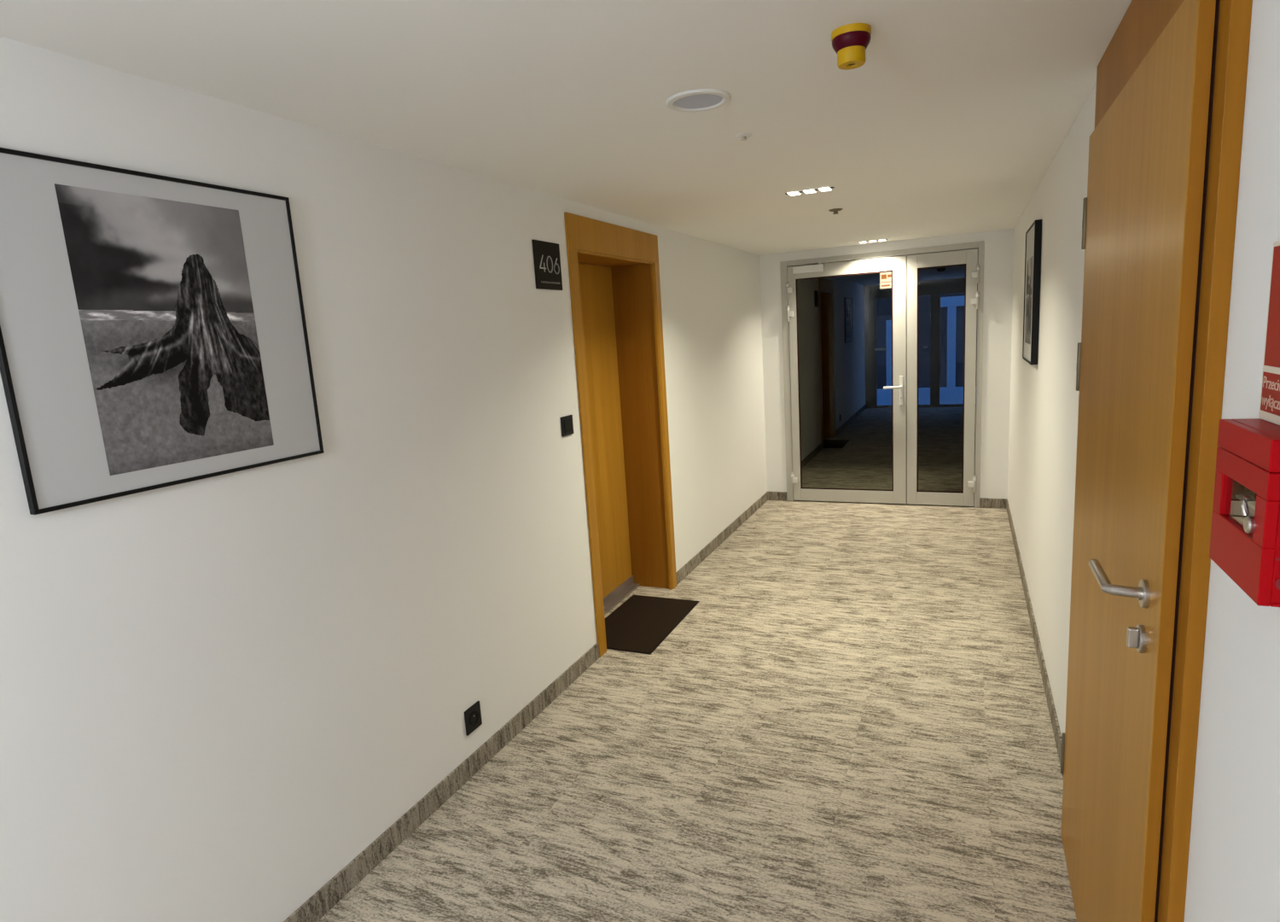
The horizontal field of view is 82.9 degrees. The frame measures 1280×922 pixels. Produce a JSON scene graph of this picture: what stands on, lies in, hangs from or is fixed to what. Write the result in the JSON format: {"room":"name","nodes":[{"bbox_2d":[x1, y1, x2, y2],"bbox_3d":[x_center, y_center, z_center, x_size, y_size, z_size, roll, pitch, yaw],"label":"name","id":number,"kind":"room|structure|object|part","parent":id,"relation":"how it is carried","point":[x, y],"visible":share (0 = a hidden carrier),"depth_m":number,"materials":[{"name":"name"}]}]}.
{"room":"hotel corridor","nodes":[
{"label":"hotel corridor","id":0,"kind":"room"},
{"bbox_2d":[0,35,865,921],"bbox_3d":[0.362,-0.500,5.811,0.450,2.412,19.300,1,11,24],"label":"wall","id":1,"kind":"structure","parent":0,"point":[217,693],"depth_m":2.29,"materials":[{"name":"paint"}]},
{"bbox_2d":[0,147,323,514],"bbox_3d":[-1.161,-0.326,1.827,0.018,0.753,0.774,1,11,24],"label":"framed picture","id":2,"kind":"object","parent":1,"relation":"attached to","point":[154,334],"visible":1,"depth_m":1.74,"materials":[{"name":"black paint"}]},
{"bbox_3d":[-1.184,-0.691,1.764,0.018,0.010,0.774,1,11,24],"label":"frame rail","id":3,"kind":"part","parent":2,"relation":"part of","materials":[{"name":"black paint"}]},
{"bbox_2d":[54,183,273,475],"bbox_3d":[-1.158,-0.323,1.822,0.001,0.645,0.443,1,11,24],"label":"print","id":4,"kind":"object","parent":2,"relation":"attached to","point":[162,289],"depth_m":1.79},
{"bbox_3d":[-1.138,0.040,1.890,0.018,0.010,0.774,1,11,24],"label":"frame rail","id":5,"kind":"part","parent":2,"relation":"part of","materials":[{"name":"black paint"}]},
{"bbox_2d":[283,642,599,921],"bbox_3d":[-1.738,1.713,0.615,0.009,0.088,7.484,1,11,24],"label":"baseboard","id":6,"kind":"structure","parent":1,"relation":"attached to","point":[332,892],"depth_m":2.71,"materials":[{"name":"carpet"}]},
{"bbox_2d":[464,700,482,735],"bbox_3d":[-0.679,1.049,2.959,0.014,0.104,0.097,1,11,24],"label":"wall socket","id":7,"kind":"object","parent":1,"relation":"attached to","point":[473,714],"visible":1,"depth_m":2.95,"materials":[{"name":"black plastic"}]},
{"bbox_2d":[531,239,562,290],"bbox_3d":[-0.437,-0.927,3.443,0.009,0.220,0.235,1,11,24],"label":"number plate","id":8,"kind":"object","parent":1,"relation":"attached to","point":[546,255],"visible":1,"depth_m":3.43,"materials":[{"name":"black plastic"}]},
{"bbox_2d":[541,280,559,284],"bbox_3d":[-0.426,-0.852,3.461,0.001,0.010,0.176,1,11,24],"label":"print","id":9,"kind":"object","parent":8,"relation":"attached to","point":[542,282],"depth_m":3.46},
{"bbox_2d":[560,414,573,436],"bbox_3d":[-0.363,-0.177,3.629,0.014,0.097,0.108,1,11,24],"label":"light switch","id":10,"kind":"object","parent":1,"relation":"attached to","point":[567,423],"visible":1,"depth_m":3.61,"materials":[{"name":"black plastic"}]},
{"bbox_2d":[564,212,676,657],"bbox_3d":[-0.215,-0.183,4.381,0.354,2.347,1.182,1,11,24],"label":"door","id":11,"kind":"structure","parent":1,"relation":"in","point":[617,314],"depth_m":4.73,"materials":[{"name":"brown wood"}]},
{"bbox_3d":[-0.127,-1.251,4.126,0.013,0.171,1.182,1,11,24],"label":"head panel","id":12,"kind":"part","parent":11,"relation":"part of","materials":[{"name":"brown wood"}]},
{"bbox_2d":[676,491,767,584],"bbox_3d":[0.773,0.588,6.204,0.009,0.088,2.603,1,11,24],"label":"baseboard","id":13,"kind":"structure","parent":1,"relation":"attached to","point":[709,548],"depth_m":5.88,"materials":[{"name":"carpet"}]},
{"bbox_2d":[801,442,821,468],"bbox_3d":[1.954,0.058,8.833,0.009,0.088,2.897,1,11,24],"label":"baseboard","id":14,"kind":"structure","parent":1,"relation":"attached to","point":[816,450],"depth_m":9.42,"materials":[{"name":"carpet"}]},
{"bbox_2d":[814,290,818,307],"bbox_3d":[2.341,-2.154,9.628,0.008,0.210,0.220,1,11,24],"label":"number plate","id":15,"kind":"object","parent":1,"relation":"attached to","point":[816,293],"visible":1,"depth_m":9.60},
{"bbox_2d":[818,278,835,449],"bbox_3d":[2.552,-1.423,10.540,0.354,2.347,1.176,1,11,24],"label":"door","id":16,"kind":"structure","parent":1,"relation":"in","point":[825,286],"depth_m":10.93,"materials":[{"name":"brown wood"}]},
{"bbox_3d":[2.640,-2.491,10.285,0.013,0.171,1.176,1,11,24],"label":"head panel","id":17,"kind":"part","parent":16,"relation":"part of","materials":[{"name":"brown wood"}]},
{"bbox_2d":[843,296,852,343],"bbox_3d":[3.525,-2.379,12.260,0.018,0.740,0.800,1,11,24],"label":"framed picture","id":18,"kind":"object","parent":1,"relation":"attached to","point":[847,301],"visible":1,"depth_m":12.22,"materials":[{"name":"black paint"}]},
{"bbox_2d":[846,302,850,337],"bbox_3d":[3.526,-2.377,12.249,0.001,0.560,0.520,1,11,24],"label":"print","id":19,"kind":"object","parent":18,"relation":"attached to","point":[848,305],"depth_m":12.24},
{"bbox_2d":[835,404,866,436],"bbox_3d":[3.777,-0.759,12.891,0.009,0.088,3.750,1,11,24],"label":"baseboard","id":20,"kind":"structure","parent":1,"relation":"attached to","point":[852,417],"depth_m":12.54,"materials":[{"name":"carpet"}]},
{"bbox_2d":[864,277,977,408],"bbox_3d":[5.456,-2.227,13.938,2.183,2.412,0.152,1,11,24],"label":"door","id":21,"kind":"structure","parent":1,"relation":"in","point":[934,288],"depth_m":14.02,"materials":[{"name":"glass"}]},
{"bbox_3d":[5.543,-1.072,14.169,2.183,0.050,0.080,1,11,24],"label":"sill rail","id":22,"kind":"part","parent":21,"relation":"part of","materials":[{"name":"grey metal"}]},
{"bbox_3d":[5.403,-3.286,13.786,2.183,0.272,0.084,1,11,24],"label":"head rail","id":23,"kind":"part","parent":21,"relation":"part of","materials":[{"name":"grey metal"}]},
{"bbox_2d":[0,0,1132,285],"bbox_3d":[1.370,-1.745,5.108,2.833,0.150,19.300,1,11,24],"label":"ceiling","id":24,"kind":"structure","parent":0,"point":[956,113],"depth_m":2.06,"materials":[{"name":"paint"}]},
{"bbox_2d":[665,88,731,111],"bbox_3d":[0.175,-1.083,2.184,0.196,0.008,0.196,1,11,24],"label":"ceiling speaker","id":25,"kind":"object","parent":24,"relation":"attached to","point":[699,100],"visible":1,"depth_m":2.18,"materials":[{"name":"white plastic"}]},
{"bbox_2d":[674,93,722,108],"bbox_3d":[0.175,-1.085,2.184,0.149,0.002,0.149,1,11,24],"label":"grille","id":26,"kind":"object","parent":25,"relation":"attached to","point":[689,101],"depth_m":2.19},
{"bbox_2d":[735,132,752,140],"bbox_3d":[0.375,-1.165,2.612,0.060,0.018,0.060,1,11,24],"label":"sprinkler head","id":27,"kind":"object","parent":24,"relation":"attached to","point":[743,136],"visible":1,"depth_m":2.60},
{"bbox_2d":[785,186,834,195],"bbox_3d":[0.882,-1.403,3.771,0.250,0.006,0.096,1,11,24],"label":"recessed light","id":28,"kind":"object","parent":24,"relation":"in","point":[827,188],"visible":1,"depth_m":3.76,"materials":[{"name":"white plastic"}]},
{"bbox_2d":[828,208,843,214],"bbox_3d":[1.203,-1.532,4.457,0.084,0.027,0.084,1,11,24],"label":"sprinkler head","id":29,"kind":"object","parent":24,"relation":"attached to","point":[835,211],"visible":1,"depth_m":4.44},
{"bbox_2d":[831,23,871,69],"bbox_3d":[0.509,-0.994,1.747,0.093,0.076,0.093,1,11,24],"label":"fire alarm","id":30,"kind":"object","parent":24,"relation":"attached to","point":[850,42],"visible":1,"depth_m":1.72,"materials":[{"name":"yellow plastic"}]},
{"bbox_2d":[858,238,887,243],"bbox_3d":[2.030,-1.917,6.326,0.250,0.006,0.096,1,11,24],"label":"recessed light","id":31,"kind":"object","parent":24,"relation":"in","point":[880,240],"visible":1,"depth_m":6.30,"materials":[{"name":"white plastic"}]},
{"bbox_2d":[936,267,945,271],"bbox_3d":[4.333,-2.748,10.430,0.120,0.055,0.120,1,11,24],"label":"sprinkler head","id":32,"kind":"object","parent":24,"relation":"attached to","point":[942,269],"visible":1,"depth_m":10.39},
{"bbox_2d":[317,407,1076,921],"bbox_3d":[1.528,0.760,5.541,2.833,0.120,19.300,1,11,24],"label":"floor","id":33,"kind":"structure","parent":0,"point":[849,719],"depth_m":2.96,"materials":[{"name":"carpet"}]},
{"bbox_2d":[605,594,699,654],"bbox_3d":[0.005,0.982,4.442,0.478,0.007,0.824,1,11,24],"label":"door mat","id":34,"kind":"object","parent":33,"relation":"on","point":[640,624],"visible":0.82,"depth_m":4.42,"materials":[{"name":"black fabric"}]},
{"bbox_2d":[823,439,849,448],"bbox_3d":[2.764,-0.251,10.562,0.470,0.007,0.730,1,11,24],"label":"door mat","id":35,"kind":"object","parent":33,"relation":"on","point":[827,443],"visible":0.58,"depth_m":10.53,"materials":[{"name":"black fabric"}]},
{"bbox_2d":[759,228,1014,498],"bbox_3d":[2.254,-0.793,6.812,2.383,2.412,0.180,1,11,24],"label":"wall","id":36,"kind":"structure","parent":0,"point":[998,251],"depth_m":6.45,"materials":[{"name":"paint"}]},
{"bbox_2d":[768,491,786,500],"bbox_3d":[1.389,0.355,7.326,0.196,0.088,0.009,1,11,24],"label":"baseboard","id":37,"kind":"structure","parent":36,"relation":"attached to","point":[771,495],"depth_m":7.32,"materials":[{"name":"carpet"}]},
{"bbox_2d":[780,241,984,507],"bbox_3d":[2.208,-0.736,6.734,1.753,2.333,0.166,1,11,24],"label":"door","id":38,"kind":"structure","parent":36,"relation":"in","point":[904,269],"depth_m":6.62,"materials":[{"name":"silver metal"}]},
{"bbox_3d":[1.424,-1.621,6.885,0.056,0.052,0.030,1,11,24],"label":"hinge arm","id":39,"kind":"part","parent":38,"relation":"part of"},
{"bbox_3d":[1.438,-1.403,6.923,0.056,0.052,0.030,1,11,24],"label":"hinge arm","id":40,"kind":"part","parent":38,"relation":"part of"},
{"bbox_3d":[1.538,0.190,7.198,0.056,0.052,0.030,1,11,24],"label":"hinge arm","id":41,"kind":"part","parent":38,"relation":"part of"},
{"bbox_3d":[1.761,-1.851,6.696,0.430,0.021,0.018,1,11,24],"label":"guide rail","id":42,"kind":"part","parent":38,"relation":"part of","materials":[{"name":"silver metal"}]},
{"bbox_3d":[1.790,-1.825,6.656,0.295,0.030,0.020,1,11,24],"label":"closer arm","id":43,"kind":"part","parent":38,"relation":"part of","materials":[{"name":"silver metal"}]},
{"bbox_2d":[879,271,891,289],"bbox_3d":[2.910,-2.149,8.316,0.310,0.337,0.056,1,11,24],"label":"notice","id":44,"kind":"object","parent":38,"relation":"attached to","point":[885,277],"visible":0.32,"depth_m":8.34,"materials":[{"name":"white paper"}]},
{"bbox_3d":[2.317,-0.674,6.641,0.161,0.025,0.064,1,11,24],"label":"lever handle","id":45,"kind":"part","parent":38,"relation":"part of","materials":[{"name":"silver metal"}]},
{"bbox_3d":[2.396,-0.646,6.650,0.034,0.270,0.011,1,11,24],"label":"handle plate","id":46,"kind":"part","parent":38,"relation":"part of","materials":[{"name":"silver metal"}]},
{"bbox_3d":[2.995,0.211,6.548,0.056,0.052,0.030,1,11,24],"label":"hinge arm","id":47,"kind":"part","parent":38,"relation":"part of"},
{"bbox_3d":[2.894,-1.383,6.273,0.056,0.052,0.030,1,11,24],"label":"hinge arm","id":48,"kind":"part","parent":38,"relation":"part of"},
{"bbox_3d":[2.880,-1.601,6.235,0.056,0.052,0.030,1,11,24],"label":"hinge arm","id":49,"kind":"part","parent":38,"relation":"part of"},
{"bbox_2d":[979,497,1006,508],"bbox_3d":[3.178,0.380,6.527,0.216,0.088,0.009,1,11,24],"label":"baseboard","id":50,"kind":"structure","parent":36,"relation":"attached to","point":[984,502],"depth_m":6.52,"materials":[{"name":"carpet"}]},
{"bbox_2d":[1007,0,1279,921],"bbox_3d":[1.034,0.257,1.188,0.200,2.412,11.273,1,11,24],"label":"wall","id":51,"kind":"structure","parent":0,"point":[1233,875],"depth_m":1.11,"materials":[{"name":"paint"}]},
{"bbox_2d":[1022,219,1041,364],"bbox_3d":[2.253,-0.956,4.173,0.034,0.760,0.650,1,11,24],"label":"framed picture","id":52,"kind":"object","parent":51,"relation":"attached to","point":[1033,235],"visible":1,"depth_m":3.96,"materials":[{"name":"black paint"}]},
{"bbox_2d":[1024,256,1032,343],"bbox_3d":[2.242,-0.920,4.180,0.001,0.480,0.400,1,11,24],"label":"print","id":53,"kind":"object","parent":52,"relation":"attached to","point":[1029,276],"depth_m":4.17},
{"bbox_3d":[2.276,-0.588,4.237,0.034,0.012,0.650,1,11,24],"label":"frame rail","id":54,"kind":"part","parent":52,"relation":"part of","materials":[{"name":"black paint"}]},
{"bbox_3d":[2.230,-1.323,4.110,0.034,0.012,0.650,1,11,24],"label":"frame rail","id":55,"kind":"part","parent":52,"relation":"part of","materials":[{"name":"black paint"}]},
{"bbox_2d":[1006,498,1063,777],"bbox_3d":[2.387,0.781,4.492,0.009,0.088,4.443,1,11,24],"label":"baseboard","id":56,"kind":"structure","parent":51,"relation":"attached to","point":[1057,735],"depth_m":3.61,"materials":[{"name":"carpet"}]},
{"bbox_2d":[1060,0,1252,921],"bbox_3d":[1.113,0.154,1.760,0.125,2.409,1.244,1,11,24],"label":"door","id":57,"kind":"structure","parent":51,"relation":"in","point":[1160,206],"depth_m":1.34,"materials":[{"name":"brown wood"}]},
{"bbox_3d":[0.926,0.229,1.414,0.068,0.025,0.160,1,11,24],"label":"lever handle","id":58,"kind":"part","parent":57,"relation":"part of","materials":[{"name":"metal"}]},
{"bbox_3d":[1.106,-0.927,1.588,0.025,0.222,1.168,1,11,24],"label":"transom panel","id":59,"kind":"part","parent":57,"relation":"part of","materials":[{"name":"brown wood"}]},
{"bbox_2d":[1209,418,1279,606],"bbox_3d":[0.775,0.057,0.914,0.054,0.197,0.192,1,11,24],"label":"fire alarm box","id":60,"kind":"object","parent":51,"relation":"attached to","point":[1245,539],"visible":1,"depth_m":0.89,"materials":[{"name":"red plastic"}]},
{"bbox_2d":[1235,494,1256,510],"bbox_3d":[0.783,0.057,0.918,0.015,0.004,0.115,1,11,24],"label":"handle","id":61,"kind":"object","parent":60,"relation":"attached to","point":[1251,502],"depth_m":0.95,"materials":[{"name":"silver metal"}]},
{"bbox_3d":[0.760,-0.022,0.906,0.012,0.037,0.190,1,11,24],"label":"lid","id":62,"kind":"part","parent":60,"relation":"part of","materials":[{"name":"red plastic"}]},
{"bbox_3d":[0.790,0.057,0.908,0.005,0.177,0.170,1,11,24],"label":"panel","id":63,"kind":"part","parent":60,"relation":"part of","materials":[{"name":"metal"}]},
{"bbox_2d":[1258,240,1279,424],"bbox_3d":[0.774,-0.149,0.847,0.005,0.226,0.227,1,11,24],"label":"fire sign","id":64,"kind":"object","parent":51,"relation":"attached to","point":[1270,396],"visible":1,"depth_m":0.92,"materials":[{"name":"red plastic"}]},
{"label":"outside","id":65,"kind":"structure","parent":0,"visible":0},
{"bbox_2d":[864,292,977,389],"bbox_3d":[9.768,-4.572,24.190,26.000,15.000,1.070,1,11,24],"label":"wall","id":66,"kind":"structure","parent":65,"point":[883,305],"depth_m":23.92,"materials":[{"name":"paint"}]},
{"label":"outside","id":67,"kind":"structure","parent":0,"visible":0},
{"bbox_3d":[6.116,-0.904,14.899,9.000,0.100,1.630,1,11,24],"label":"floor","id":68,"kind":"structure","parent":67,"visible":0},
{"bbox_2d":[868,295,976,408],"bbox_3d":[5.915,-2.244,15.472,3.850,2.366,0.120,1,11,24],"label":"window","id":69,"kind":"structure","parent":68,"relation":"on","point":[950,394],"depth_m":15.27,"materials":[{"name":"blue glass"}]},
{"bbox_3d":[5.502,-2.296,15.646,0.346,1.480,0.080,1,11,24],"label":"post","id":70,"kind":"part","parent":69,"relation":"part of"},
{"bbox_3d":[6.518,-2.379,15.173,0.165,1.678,0.080,1,11,24],"label":"post","id":71,"kind":"part","parent":69,"relation":"part of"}
]}

